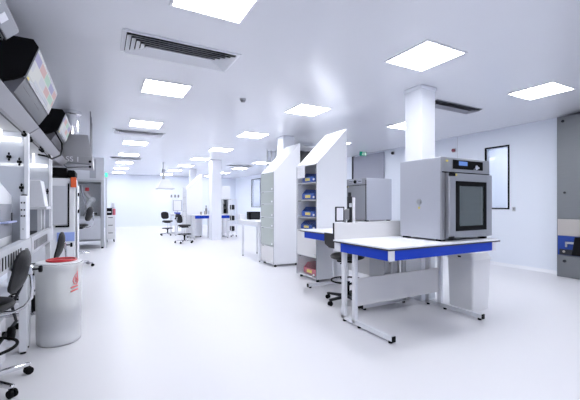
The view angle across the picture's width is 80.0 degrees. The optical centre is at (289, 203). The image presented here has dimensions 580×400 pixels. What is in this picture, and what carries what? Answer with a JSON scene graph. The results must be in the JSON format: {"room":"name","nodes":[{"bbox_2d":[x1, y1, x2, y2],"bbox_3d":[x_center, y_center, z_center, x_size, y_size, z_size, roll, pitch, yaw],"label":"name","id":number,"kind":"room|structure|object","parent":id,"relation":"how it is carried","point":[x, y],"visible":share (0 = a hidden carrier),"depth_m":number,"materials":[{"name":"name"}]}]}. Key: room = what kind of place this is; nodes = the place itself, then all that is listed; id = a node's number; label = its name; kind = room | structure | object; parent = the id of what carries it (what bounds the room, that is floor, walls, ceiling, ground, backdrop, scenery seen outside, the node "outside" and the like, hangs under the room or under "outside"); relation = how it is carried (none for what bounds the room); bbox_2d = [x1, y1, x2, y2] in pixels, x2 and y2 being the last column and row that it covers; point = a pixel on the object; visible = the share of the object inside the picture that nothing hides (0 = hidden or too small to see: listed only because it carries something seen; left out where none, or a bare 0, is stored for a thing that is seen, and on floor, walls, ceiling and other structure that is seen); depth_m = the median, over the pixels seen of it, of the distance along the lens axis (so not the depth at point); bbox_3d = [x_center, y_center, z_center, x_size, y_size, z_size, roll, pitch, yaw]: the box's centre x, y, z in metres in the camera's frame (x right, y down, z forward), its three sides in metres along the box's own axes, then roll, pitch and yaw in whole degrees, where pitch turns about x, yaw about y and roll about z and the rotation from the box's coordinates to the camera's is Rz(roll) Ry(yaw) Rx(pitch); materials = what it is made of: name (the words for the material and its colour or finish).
{"room":"clean room","nodes":[
{"label":"clean room","id":0,"kind":"room"},
{"bbox_2d":[0,272,7,282],"bbox_3d":[-5.674,-0.150,7.271,0.100,2.900,23.400,0,0,-29],"label":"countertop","id":1,"kind":"structure","parent":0,"point":[5,276],"depth_m":5.83,"materials":[{"name":"white"}]},
{"bbox_2d":[104,174,234,226],"bbox_3d":[-7.363,-0.150,19.734,9.070,2.900,0.100,0,0,-29],"label":"wall","id":2,"kind":"structure","parent":0,"point":[136,200],"depth_m":19.29,"materials":[{"name":"white paint"}]},
{"bbox_2d":[104,224,234,228],"bbox_3d":[-7.348,1.270,19.665,8.830,0.060,0.035,0,0,-29],"label":"baseboard","id":3,"kind":"structure","parent":2,"relation":"attached to","point":[204,224],"depth_m":19.32,"materials":[{"name":"white laminate"}]},
{"bbox_2d":[189,169,195,183],"bbox_3d":[-4.540,-0.148,16.136,0.280,2.896,0.280,0,0,-29],"label":"column","id":4,"kind":"structure","parent":0,"point":[192,173],"depth_m":16.01,"materials":[{"name":"white paint"}]},
{"bbox_2d":[209,160,220,239],"bbox_3d":[-2.738,-0.148,12.665,0.360,2.896,0.360,0,0,-29],"label":"column","id":5,"kind":"structure","parent":0,"point":[214,165],"depth_m":12.50,"materials":[{"name":"white paint"}]},
{"bbox_2d":[278,136,293,154],"bbox_3d":[-0.098,-0.148,8.262,0.300,2.896,0.300,0,0,-29],"label":"column","id":6,"kind":"structure","parent":0,"point":[283,141],"depth_m":8.14,"materials":[{"name":"white paint"}]},
{"bbox_2d":[0,225,579,399],"bbox_3d":[-1.737,1.350,9.418,9.070,0.100,23.600,0,0,-29],"label":"floor","id":7,"kind":"structure","parent":0,"point":[161,318],"depth_m":3.42,"materials":[{"name":"plastic"}]},
{"bbox_2d":[0,317,15,366],"bbox_3d":[-2.490,1.120,2.717,0.530,0.360,0.164,0,0,-29],"label":"cabinet","id":8,"kind":"object","parent":7,"relation":"on","point":[11,331],"visible":0.77,"depth_m":2.79,"materials":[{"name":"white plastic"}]},
{"bbox_2d":[0,80,38,353],"bbox_3d":[-2.058,0.305,1.925,0.790,1.990,2.250,0,0,-29],"label":"workbench","id":9,"kind":"object","parent":7,"relation":"on","point":[16,124],"visible":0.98,"depth_m":2.95,"materials":[{"name":"white metal"}]},
{"bbox_2d":[0,183,16,247],"bbox_3d":[-2.467,0.078,2.613,0.610,0.512,0.430,0,0,-29],"label":"instrument","id":10,"kind":"object","parent":9,"relation":"on","point":[6,215],"visible":0.99,"depth_m":2.72,"materials":[{"name":"white plastic"}]},
{"bbox_2d":[0,220,16,223],"bbox_3d":[-2.200,0.142,2.707,0.051,0.015,0.300,0,0,-29],"label":"tray","id":11,"kind":"object","parent":10,"relation":"on","point":[1,221],"depth_m":2.66,"materials":[{"name":"blue plastic"}]},
{"bbox_2d":[0,0,18,39],"bbox_3d":[-1.597,-0.943,1.738,0.140,0.514,1.380,0,0,-29],"label":"cable trunking","id":12,"kind":"object","parent":9,"relation":"on","point":[8,27],"visible":1,"depth_m":2.21,"materials":[{"name":"grey paint"}]},
{"bbox_2d":[0,129,20,141],"bbox_3d":[-2.567,-0.576,2.795,0.630,0.092,0.025,0,0,-29],"label":"task lamp","id":13,"kind":"object","parent":9,"relation":"attached to","point":[3,138],"depth_m":2.90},
{"bbox_2d":[0,286,22,343],"bbox_3d":[-2.343,0.849,2.628,0.203,0.902,0.689,0,0,16],"label":"cable","id":14,"kind":"object","parent":9,"relation":"hanging from","point":[19,290],"visible":0.35,"depth_m":2.87,"materials":[{"name":"grey plastic"}]},
{"bbox_2d":[0,107,26,132],"bbox_3d":[-2.091,-0.655,1.901,0.710,0.060,2.240,0,0,-29],"label":"shelf","id":15,"kind":"object","parent":9,"relation":"attached to","point":[5,126],"depth_m":2.69,"materials":[{"name":"grey metal"}]},
{"bbox_2d":[20,194,27,239],"bbox_3d":[-2.254,0.108,2.931,0.045,0.382,0.095,0,0,-29],"label":"post","id":16,"kind":"object","parent":9,"relation":"on","point":[23,198],"visible":1,"depth_m":2.90,"materials":[{"name":"white metal"}]},
{"bbox_2d":[0,248,42,398],"bbox_3d":[-2.133,0.815,2.383,0.606,0.970,0.637,0,0,13],"label":"chair","id":17,"kind":"object","parent":7,"relation":"on","point":[22,267],"visible":1,"depth_m":2.44,"materials":[{"name":"black plastic"}]},
{"bbox_2d":[6,128,66,347],"bbox_3d":[-3.303,0.305,4.207,0.790,1.990,2.890,0,0,-29],"label":"workbench","id":18,"kind":"object","parent":7,"relation":"on","point":[40,166],"visible":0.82,"depth_m":4.30,"materials":[{"name":"white metal"}]},
{"bbox_2d":[0,36,57,124],"bbox_3d":[-2.549,-0.993,3.178,0.568,0.614,1.300,0,0,-29],"label":"wall display","id":19,"kind":"object","parent":18,"relation":"on","point":[24,71],"visible":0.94,"depth_m":2.75,"materials":[{"name":"black plastic"}]},
{"bbox_2d":[4,77,46,124],"bbox_3d":[-2.447,-0.927,3.250,0.135,0.155,1.270,0,0,-29],"label":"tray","id":20,"kind":"object","parent":19,"relation":"on","point":[23,89],"depth_m":3.02,"materials":[{"name":"grey metal"}]},
{"bbox_2d":[30,154,46,166],"bbox_3d":[-3.333,-0.541,4.199,0.630,0.162,0.025,0,0,-29],"label":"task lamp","id":21,"kind":"object","parent":18,"relation":"attached to","point":[33,164],"depth_m":4.29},
{"bbox_2d":[30,180,50,231],"bbox_3d":[-3.235,0.027,4.068,0.655,0.614,0.360,0,0,-29],"label":"enclosure","id":22,"kind":"object","parent":18,"relation":"on","point":[38,197],"visible":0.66,"depth_m":4.07,"materials":[{"name":"white plastic"}]},
{"bbox_2d":[30,180,47,206],"bbox_3d":[-3.238,-0.125,4.072,0.614,0.310,0.290,0,0,-29],"label":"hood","id":23,"kind":"object","parent":22,"relation":"attached to","point":[38,197],"depth_m":4.06,"materials":[{"name":"white metal"}]},
{"bbox_2d":[30,136,59,164],"bbox_3d":[-3.338,-0.655,4.188,0.710,0.060,2.890,0,0,-29],"label":"shelf","id":24,"kind":"object","parent":18,"relation":"attached to","point":[34,151],"depth_m":4.11,"materials":[{"name":"white metal"}]},
{"bbox_2d":[38,130,62,159],"bbox_3d":[-2.946,-0.768,4.293,0.131,0.475,0.946,0,0,-25],"label":"cable","id":25,"kind":"object","parent":18,"relation":"hanging from","point":[54,130],"visible":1,"depth_m":4.50,"materials":[{"name":"black plastic"}]},
{"bbox_2d":[38,108,70,149],"bbox_3d":[-3.590,-0.993,5.087,0.568,0.614,1.050,0,0,-29],"label":"wall display","id":26,"kind":"object","parent":18,"relation":"on","point":[56,120],"visible":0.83,"depth_m":4.72,"materials":[{"name":"black plastic"}]},
{"bbox_2d":[46,131,63,149],"bbox_3d":[-3.489,-0.927,5.159,0.135,0.155,1.020,0,0,-29],"label":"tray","id":27,"kind":"object","parent":26,"relation":"on","point":[51,135],"depth_m":4.92,"materials":[{"name":"grey"}]},
{"bbox_2d":[0,232,72,329],"bbox_3d":[-2.848,0.815,3.874,0.606,0.970,0.637,0,0,9],"label":"chair","id":28,"kind":"object","parent":7,"relation":"on","point":[61,244],"visible":0.45,"depth_m":3.86,"materials":[{"name":"black plastic"}]},
{"bbox_2d":[8,167,78,288],"bbox_3d":[-3.876,0.370,5.483,0.925,1.860,0.660,0,0,-29],"label":"incubator","id":29,"kind":"object","parent":7,"relation":"on","point":[65,188],"visible":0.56,"depth_m":5.35,"materials":[{"name":"white metal"}]},
{"bbox_2d":[35,257,81,345],"bbox_3d":[-2.191,0.910,3.282,0.400,0.780,0.400,0,0,-29],"label":"drum","id":30,"kind":"object","parent":7,"relation":"on","point":[58,290],"visible":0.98,"depth_m":3.16,"materials":[{"name":"plastic"}]},
{"bbox_2d":[79,207,96,265],"bbox_3d":[-4.371,0.677,7.164,0.662,1.244,0.633,0,0,-14],"label":"chair","id":31,"kind":"object","parent":7,"relation":"on","point":[90,210],"visible":0.62,"depth_m":7.17,"materials":[{"name":"black plastic"}]},
{"bbox_2d":[74,157,103,247],"bbox_3d":[-6.338,-0.030,10.440,1.270,2.660,1.400,0,0,-29],"label":"enclosure","id":32,"kind":"object","parent":7,"relation":"on","point":[93,180],"visible":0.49,"depth_m":10.10,"materials":[{"name":"grey plastic"}]},
{"bbox_2d":[80,185,86,215],"bbox_3d":[-5.978,-0.082,10.021,0.187,0.944,0.050,0,0,-29],"label":"hose","id":33,"kind":"object","parent":32,"relation":"hanging from","point":[80,185],"visible":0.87,"depth_m":10.01,"materials":[{"name":"grey plastic"}]},
{"bbox_2d":[83,187,95,214],"bbox_3d":[-6.004,-0.030,10.271,0.328,0.899,0.352,0,0,16],"label":"robot arm","id":34,"kind":"object","parent":32,"relation":"on","point":[92,200],"visible":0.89,"depth_m":10.26,"materials":[{"name":"white metal"}]},
{"bbox_2d":[105,173,107,247],"bbox_3d":[-5.444,0.190,10.244,0.070,2.220,0.070,0,0,-29],"label":"post","id":35,"kind":"object","parent":7,"relation":"on","point":[106,174],"visible":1,"depth_m":10.24,"materials":[{"name":"white metal"}]},
{"bbox_2d":[105,215,114,241],"bbox_3d":[-6.197,0.840,11.926,0.300,0.920,0.525,0,0,-29],"label":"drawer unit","id":36,"kind":"object","parent":7,"relation":"on","point":[110,218],"visible":0.86,"depth_m":11.70,"materials":[{"name":"white metal"}]},
{"bbox_2d":[107,208,111,214],"bbox_3d":[-6.207,0.260,11.862,0.180,0.240,0.228,0,0,-29],"label":"printer","id":37,"kind":"object","parent":36,"relation":"on","point":[109,210],"visible":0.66,"depth_m":11.77,"materials":[{"name":"black plastic"}]},
{"bbox_2d":[160,212,174,235],"bbox_3d":[-5.108,0.815,14.440,0.637,0.970,0.606,0,0,-7],"label":"chair","id":38,"kind":"object","parent":7,"relation":"on","point":[164,215],"visible":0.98,"depth_m":14.43,"materials":[{"name":"black plastic"}]},
{"bbox_2d":[169,213,182,234],"bbox_3d":[-4.695,0.850,14.895,0.780,0.900,1.150,0,0,-29],"label":"lab bench","id":39,"kind":"object","parent":7,"relation":"on","point":[171,214],"visible":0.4,"depth_m":14.58,"materials":[{"name":"white metal"}]},
{"bbox_2d":[170,195,181,212],"bbox_3d":[-4.912,0.000,14.959,0.500,0.800,0.090,0,0,-29],"label":"rail","id":40,"kind":"object","parent":39,"relation":"on","point":[178,196],"visible":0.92,"depth_m":14.91,"materials":[{"name":"white metal"}]},
{"bbox_2d":[173,200,181,211],"bbox_3d":[-4.794,0.120,14.722,0.360,0.560,0.200,0,0,-29],"label":"monitor","id":41,"kind":"object","parent":39,"relation":"on","point":[177,204],"visible":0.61,"depth_m":14.69,"materials":[{"name":"grey paint"}]},
{"bbox_2d":[174,214,192,243],"bbox_3d":[-3.556,0.815,11.567,0.606,0.970,0.637,0,0,-12],"label":"chair","id":42,"kind":"object","parent":7,"relation":"on","point":[178,217],"visible":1,"depth_m":11.41,"materials":[{"name":"black plastic"}]},
{"bbox_2d":[183,174,201,237],"bbox_3d":[-3.885,0.060,13.742,0.642,2.480,0.650,0,0,-29],"label":"tall cabinet","id":43,"kind":"object","parent":7,"relation":"on","point":[192,194],"visible":0.77,"depth_m":13.48,"materials":[{"name":"white metal"}]},
{"bbox_2d":[188,214,230,238],"bbox_3d":[-3.086,0.850,13.261,1.440,0.900,0.800,0,0,-29],"label":"lab bench","id":44,"kind":"object","parent":7,"relation":"on","point":[195,216],"visible":0.79,"depth_m":13.13,"materials":[{"name":"white metal"}]},
{"bbox_2d":[221,199,227,213],"bbox_3d":[-2.611,0.100,13.663,0.220,0.600,0.450,0,0,-29],"label":"analyser","id":45,"kind":"object","parent":44,"relation":"on","point":[224,202],"visible":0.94,"depth_m":13.58,"materials":[{"name":"grey paint"}]},
{"bbox_2d":[221,186,229,232],"bbox_3d":[-3.167,0.250,15.622,0.800,2.100,0.538,0,0,-29],"label":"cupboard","id":46,"kind":"object","parent":7,"relation":"on","point":[225,190],"visible":0.3,"depth_m":15.51,"materials":[{"name":"white metal"}]},
{"bbox_2d":[228,199,236,236],"bbox_3d":[-2.320,0.550,13.850,0.238,1.500,0.460,0,0,-29],"label":"trolley","id":47,"kind":"object","parent":7,"relation":"on","point":[231,220],"visible":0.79,"depth_m":13.68,"materials":[{"name":"white metal"}]},
{"bbox_2d":[236,219,260,261],"bbox_3d":[-0.790,0.850,8.465,0.600,0.900,1.380,0,0,-29],"label":"side table","id":48,"kind":"object","parent":7,"relation":"on","point":[256,222],"visible":0.73,"depth_m":8.36,"materials":[{"name":"white metal"}]},
{"bbox_2d":[238,214,245,219],"bbox_3d":[-1.238,0.327,8.870,0.150,0.144,0.170,0,0,-29],"label":"carton","id":49,"kind":"object","parent":48,"relation":"on","point":[240,216],"visible":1,"depth_m":8.81,"materials":[{"name":"white cardboard"}]},
{"bbox_2d":[247,212,259,219],"bbox_3d":[-0.944,0.300,8.958,0.300,0.200,0.207,0,0,-29],"label":"box","id":50,"kind":"object","parent":48,"relation":"on","point":[250,215],"visible":0.94,"depth_m":8.87,"materials":[{"name":"black plastic"}]},
{"bbox_2d":[261,143,299,266],"bbox_3d":[-0.222,0.000,7.505,0.642,2.600,0.650,0,0,-29],"label":"tall cabinet","id":51,"kind":"object","parent":7,"relation":"on","point":[279,179],"visible":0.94,"depth_m":7.25,"materials":[{"name":"white metal"}]},
{"bbox_2d":[296,143,314,162],"bbox_3d":[0.380,-0.120,9.234,0.830,2.840,0.590,0,0,-29],"label":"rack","id":52,"kind":"object","parent":7,"relation":"on","point":[305,150],"visible":0.14,"depth_m":9.47,"materials":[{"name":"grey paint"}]},
{"bbox_2d":[300,145,314,150],"bbox_3d":[0.380,-1.490,9.234,0.750,0.040,0.570,0,0,-29],"label":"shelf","id":53,"kind":"object","parent":52,"relation":"attached to","point":[302,147],"depth_m":9.16,"materials":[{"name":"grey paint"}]},
{"bbox_2d":[297,129,346,281],"bbox_3d":[0.544,0.000,6.101,0.642,2.600,0.650,0,0,-29],"label":"tall cabinet","id":54,"kind":"object","parent":7,"relation":"on","point":[327,160],"visible":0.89,"depth_m":5.87,"materials":[{"name":"white metal"}]},
{"bbox_2d":[297,164,304,178],"bbox_3d":[0.192,-0.570,6.099,0.003,0.230,0.265,0,0,-29],"label":"paper sheet","id":55,"kind":"object","parent":54,"relation":"attached to","point":[301,168],"visible":1,"depth_m":6.08,"materials":[{"name":"white paper"}]},
{"bbox_2d":[298,182,315,184],"bbox_3d":[0.551,-0.360,6.104,0.588,0.016,0.610,0,0,-29],"label":"shelf","id":56,"kind":"object","parent":54,"relation":"attached to","point":[299,183],"depth_m":6.14,"materials":[{"name":"white metal"}]},
{"bbox_2d":[301,220,315,228],"bbox_3d":[0.417,0.365,6.093,0.303,0.140,0.380,0,0,-29],"label":"storage bin","id":57,"kind":"object","parent":54,"relation":"on","point":[307,224],"visible":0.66,"depth_m":6.14,"materials":[{"name":"blue plastic"}]},
{"bbox_2d":[302,189,315,199],"bbox_3d":[0.441,-0.170,6.050,0.303,0.180,0.400,0,0,-29],"label":"storage bin","id":58,"kind":"object","parent":54,"relation":"on","point":[308,194],"visible":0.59,"depth_m":6.08,"materials":[{"name":"blue plastic"}]},
{"bbox_2d":[302,207,315,216],"bbox_3d":[0.441,0.133,6.050,0.303,0.170,0.400,0,0,-29],"label":"storage bin","id":59,"kind":"object","parent":54,"relation":"on","point":[308,211],"visible":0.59,"depth_m":6.08,"materials":[{"name":"blue plastic"}]},
{"bbox_2d":[302,173,315,182],"bbox_3d":[0.436,-0.460,6.058,0.303,0.170,0.360,0,0,-29],"label":"storage bin","id":60,"kind":"object","parent":54,"relation":"on","point":[308,177],"visible":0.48,"depth_m":6.01,"materials":[{"name":"blue plastic"}]},
{"bbox_2d":[304,261,315,275],"bbox_3d":[0.482,1.115,6.015,0.343,0.180,0.380,0,0,-29],"label":"storage bin","id":61,"kind":"object","parent":54,"relation":"on","point":[310,267],"visible":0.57,"depth_m":6.12,"materials":[{"name":"red plastic"}]},
{"bbox_2d":[325,252,364,308],"bbox_3d":[0.760,0.980,4.597,0.633,0.640,0.623,0,0,25],"label":"stool","id":62,"kind":"object","parent":7,"relation":"on","point":[337,256],"visible":0.5,"depth_m":4.51,"materials":[{"name":"black plastic"}]},
{"bbox_2d":[300,228,406,309],"bbox_3d":[0.878,0.850,5.007,0.867,0.900,1.494,0,0,-29],"label":"lab table","id":63,"kind":"object","parent":7,"relation":"on","point":[324,234],"visible":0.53,"depth_m":5.10,"materials":[{"name":"white metal"}]},
{"bbox_2d":[335,192,354,222],"bbox_3d":[0.714,0.125,4.524,0.385,0.550,0.220,0,0,-29],"label":"microscope","id":64,"kind":"object","parent":63,"relation":"on","point":[347,215],"visible":0.73,"depth_m":4.50,"materials":[{"name":"grey paint"}]},
{"bbox_2d":[355,220,393,221],"bbox_3d":[1.894,0.850,8.380,1.054,0.900,1.404,0,0,-29],"label":"lab table","id":65,"kind":"object","parent":7,"relation":"on","point":[355,220],"visible":0.08,"depth_m":8.36,"materials":[{"name":"white laminate"}]},
{"bbox_2d":[347,178,391,220],"bbox_3d":[1.876,-0.101,8.455,0.850,1.000,0.809,0,0,-29],"label":"oven","id":66,"kind":"object","parent":65,"relation":"on","point":[377,198],"visible":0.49,"depth_m":8.10,"materials":[{"name":"silver metal"}]},
{"bbox_2d":[369,258,396,276],"bbox_3d":[1.256,1.010,4.636,0.235,0.580,0.302,0,0,-29],"label":"drawer pedestal","id":67,"kind":"object","parent":7,"relation":"on","point":[376,266],"visible":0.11,"depth_m":4.55,"materials":[{"name":"grey paint"}]},
{"bbox_2d":[333,221,499,343],"bbox_3d":[1.442,0.756,3.922,1.716,1.087,0.869,0,0,-29],"label":"lab table","id":68,"kind":"object","parent":7,"relation":"on","point":[382,240],"visible":0.93,"depth_m":3.84,"materials":[{"name":"white laminate"}]},
{"bbox_2d":[334,221,400,239],"bbox_3d":[1.000,0.307,4.161,1.160,0.185,0.022,0,0,-29],"label":"backsplash","id":69,"kind":"structure","parent":68,"relation":"on","point":[351,230],"depth_m":4.10,"materials":[{"name":"white laminate"}]},
{"bbox_2d":[400,157,491,240],"bbox_3d":[1.840,-0.051,4.083,0.844,0.900,0.635,0,0,-29],"label":"oven","id":70,"kind":"object","parent":68,"relation":"on","point":[442,198],"visible":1,"depth_m":3.83,"materials":[{"name":"silver metal"}]},
{"bbox_2d":[447,251,491,311],"bbox_3d":[2.292,0.950,4.397,0.445,0.700,0.375,0,0,-29],"label":"waste bin","id":71,"kind":"object","parent":7,"relation":"on","point":[469,273],"visible":0.88,"depth_m":4.25,"materials":[{"name":"white plastic"}]},
{"bbox_2d":[557,113,579,279],"bbox_3d":[5.270,-0.130,5.477,0.338,2.860,1.770,0,0,-29],"label":"cabinet","id":72,"kind":"object","parent":7,"relation":"on","point":[568,127],"visible":1,"depth_m":6.07,"materials":[{"name":"metal"}]},
{"bbox_2d":[5,0,579,178],"bbox_3d":[-1.737,-1.650,9.418,9.070,0.100,23.600,0,0,-29],"label":"ceiling","id":73,"kind":"structure","parent":0,"point":[332,54],"depth_m":4.14,"materials":[{"name":"white paint"}]},
{"bbox_2d":[52,109,93,170],"bbox_3d":[-4.025,-1.135,6.242,0.830,0.929,1.206,0,0,-29],"label":"exhaust hood","id":74,"kind":"object","parent":73,"relation":"hanging from","point":[77,148],"visible":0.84,"depth_m":5.86,"materials":[{"name":"grey metal"}]},
{"bbox_2d":[64,160,91,167],"bbox_3d":[-3.594,-0.668,5.765,0.494,0.148,0.049,0,0,-29],"label":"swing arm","id":75,"kind":"object","parent":74,"relation":"attached to","point":[90,161],"visible":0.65,"depth_m":5.79,"materials":[{"name":"metal"}]},
{"bbox_2d":[116,161,133,163],"bbox_3d":[-6.378,-1.593,13.323,0.600,0.011,0.600,0,0,-29],"label":"recessed light","id":76,"kind":"object","parent":73,"relation":"in","point":[116,161],"visible":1,"depth_m":13.27,"materials":[{"name":"white plastic"}]},
{"bbox_2d":[110,156,142,160],"bbox_3d":[-5.725,-1.583,12.084,1.020,0.033,0.500,0,0,-29],"label":"ceiling vent","id":77,"kind":"object","parent":73,"relation":"in","point":[111,157],"visible":0.98,"depth_m":12.00,"materials":[{"name":"white metal"}]},
{"bbox_2d":[118,153,139,156],"bbox_3d":[-5.214,-1.593,11.189,0.600,0.011,0.600,0,0,-29],"label":"recessed light","id":78,"kind":"object","parent":73,"relation":"in","point":[120,154],"visible":1,"depth_m":11.12,"materials":[{"name":"white plastic"}]},
{"bbox_2d":[119,153,138,155],"bbox_3d":[-5.214,-1.595,11.189,0.560,0.007,0.560,0,0,-29],"label":"diffuser","id":79,"kind":"object","parent":78,"relation":"attached to","point":[121,154],"depth_m":11.12,"materials":[{"name":"white plastic"}]},
{"bbox_2d":[122,140,148,145],"bbox_3d":[-4.051,-1.593,9.056,0.600,0.011,0.600,0,0,-29],"label":"recessed light","id":80,"kind":"object","parent":73,"relation":"in","point":[127,142],"visible":1,"depth_m":9.08,"materials":[{"name":"white plastic"}]},
{"bbox_2d":[113,128,165,137],"bbox_3d":[-3.392,-1.583,7.775,1.050,0.033,0.500,0,0,-29],"label":"ceiling vent","id":81,"kind":"object","parent":73,"relation":"in","point":[116,131],"visible":1,"depth_m":7.71,"materials":[{"name":"white metal"}]},
{"bbox_2d":[128,119,163,128],"bbox_3d":[-2.887,-1.593,6.923,0.600,0.011,0.600,0,0,-29],"label":"recessed light","id":82,"kind":"object","parent":73,"relation":"in","point":[135,123],"visible":1,"depth_m":6.92,"materials":[{"name":"white plastic"}]},
{"bbox_2d":[155,162,174,189],"bbox_3d":[-4.816,-1.085,13.320,0.620,1.029,0.620,0,0,-29],"label":"extraction hood","id":83,"kind":"object","parent":73,"relation":"hanging from","point":[164,183],"visible":1,"depth_m":13.17,"materials":[{"name":"white metal"}]},
{"bbox_2d":[140,78,191,97],"bbox_3d":[-1.724,-1.593,4.789,0.600,0.011,0.600,0,0,-29],"label":"recessed light","id":84,"kind":"object","parent":73,"relation":"in","point":[152,86],"visible":1,"depth_m":4.76,"materials":[{"name":"white plastic"}]},
{"bbox_2d":[120,28,240,71],"bbox_3d":[-1.146,-1.583,3.647,1.140,0.033,0.520,0,0,-29],"label":"ceiling vent","id":85,"kind":"object","parent":73,"relation":"in","point":[132,42],"visible":1,"depth_m":3.59,"materials":[{"name":"white metal"}]},
{"bbox_2d":[190,157,209,160],"bbox_3d":[-3.195,-1.593,12.291,0.600,0.011,0.600,0,0,-29],"label":"recessed light","id":86,"kind":"object","parent":73,"relation":"in","point":[193,158],"visible":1,"depth_m":12.35,"materials":[{"name":"white plastic"}]},
{"bbox_2d":[170,0,258,24],"bbox_3d":[-0.560,-1.593,2.656,0.600,0.011,0.600,0,0,-29],"label":"recessed light","id":87,"kind":"object","parent":73,"relation":"in","point":[234,11],"visible":1,"depth_m":2.80,"materials":[{"name":"white plastic"}]},
{"bbox_2d":[208,147,232,151],"bbox_3d":[-2.031,-1.593,10.157,0.600,0.011,0.600,0,0,-29],"label":"recessed light","id":88,"kind":"object","parent":73,"relation":"in","point":[213,148],"visible":1,"depth_m":10.10,"materials":[{"name":"white plastic"}]},
{"bbox_2d":[227,165,251,166],"bbox_3d":[-2.082,-1.583,14.469,1.000,0.033,0.400,0,0,-29],"label":"ceiling vent","id":89,"kind":"object","parent":73,"relation":"in","point":[227,165],"visible":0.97,"depth_m":14.46,"materials":[{"name":"white metal"}]},
{"bbox_2d":[236,131,269,138],"bbox_3d":[-0.868,-1.593,8.024,0.600,0.011,0.600,0,0,-29],"label":"recessed light","id":90,"kind":"object","parent":73,"relation":"in","point":[244,134],"visible":1,"depth_m":8.04,"materials":[{"name":"white plastic"}]},
{"bbox_2d":[239,132,267,137],"bbox_3d":[-0.868,-1.595,8.024,0.560,0.007,0.560,0,0,-29],"label":"diffuser","id":91,"kind":"object","parent":90,"relation":"attached to","point":[245,134],"depth_m":8.04,"materials":[{"name":"white plastic"}]},
{"bbox_2d":[252,162,270,163],"bbox_3d":[-1.105,-1.593,13.430,0.600,0.011,0.600,0,0,-29],"label":"recessed light","id":92,"kind":"object","parent":73,"relation":"in","point":[254,162],"visible":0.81,"depth_m":13.43,"materials":[{"name":"white plastic"}]},
{"bbox_2d":[265,150,275,168],"bbox_3d":[-0.549,-1.300,10.237,0.360,0.599,0.100,0,0,-29],"label":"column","id":93,"kind":"structure","parent":73,"relation":"hanging from","point":[267,150],"depth_m":10.22,"materials":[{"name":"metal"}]},
{"bbox_2d":[284,103,331,116],"bbox_3d":[0.296,-1.593,5.891,0.600,0.011,0.600,0,0,-29],"label":"recessed light","id":94,"kind":"object","parent":73,"relation":"in","point":[300,109],"visible":1,"depth_m":5.88,"materials":[{"name":"white plastic"}]},
{"bbox_2d":[359,151,366,155],"bbox_3d":[2.180,-1.514,10.309,0.260,0.169,0.028,0,0,-29],"label":"exit sign","id":95,"kind":"object","parent":73,"relation":"hanging from","point":[361,153],"visible":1,"depth_m":10.29,"materials":[{"name":"plastic"}]},
{"bbox_2d":[386,122,404,129],"bbox_3d":[2.385,-1.593,7.030,0.600,0.011,0.600,0,0,-29],"label":"recessed light","id":96,"kind":"object","parent":73,"relation":"in","point":[401,125],"visible":0.31,"depth_m":7.10,"materials":[{"name":"white plastic"}]},
{"bbox_2d":[384,39,466,71],"bbox_3d":[1.459,-1.593,3.757,0.600,0.011,0.600,0,0,-29],"label":"recessed light","id":97,"kind":"object","parent":73,"relation":"in","point":[427,54],"visible":1,"depth_m":3.73,"materials":[{"name":"white plastic"}]},
{"bbox_2d":[435,99,481,113],"bbox_3d":[2.671,-1.583,5.671,1.120,0.033,0.280,0,0,-29],"label":"ceiling vent","id":98,"kind":"object","parent":73,"relation":"in","point":[439,104],"visible":0.77,"depth_m":5.67,"materials":[{"name":"grey metal"}]},
{"bbox_2d":[506,81,575,99],"bbox_3d":[3.549,-1.593,4.897,0.600,0.011,0.600,0,0,-29],"label":"recessed light","id":99,"kind":"object","parent":73,"relation":"in","point":[550,88],"visible":1,"depth_m":4.85,"materials":[{"name":"white plastic"}]},
{"bbox_2d":[235,118,556,270],"bbox_3d":[2.201,-0.150,11.566,0.100,2.900,23.400,0,0,-29],"label":"wall","id":100,"kind":"structure","parent":0,"point":[527,235],"depth_m":6.99,"materials":[{"name":"white paint"}]},
{"bbox_2d":[251,178,260,206],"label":"window","id":101,"kind":"structure","parent":100,"relation":"in","point":[256,183],"depth_m":21.17,"materials":[{"name":"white glass"}]},
{"bbox_2d":[352,152,383,178],"bbox_3d":[2.445,-0.140,10.936,0.075,2.880,1.460,0,0,-29],"label":"door","id":102,"kind":"structure","parent":100,"relation":"in","point":[371,165],"depth_m":10.83,"materials":[{"name":"grey paint"}]},
{"bbox_2d":[235,224,556,273],"bbox_3d":[0.753,1.270,14.079,0.035,0.060,17.600,0,0,-29],"label":"baseboard","id":103,"kind":"structure","parent":100,"relation":"attached to","point":[491,262],"depth_m":6.96,"materials":[{"name":"white laminate"}]},
{"bbox_2d":[485,145,508,208],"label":"window","id":104,"kind":"structure","parent":100,"relation":"in","point":[499,157],"depth_m":8.90,"materials":[{"name":"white glass"}]},
{"bbox_2d":[404,84,435,300],"bbox_3d":[1.810,-0.148,4.814,0.304,2.896,0.304,0,0,-29],"label":"column","id":105,"kind":"structure","parent":0,"point":[420,99],"depth_m":4.71,"materials":[{"name":"white paint"}]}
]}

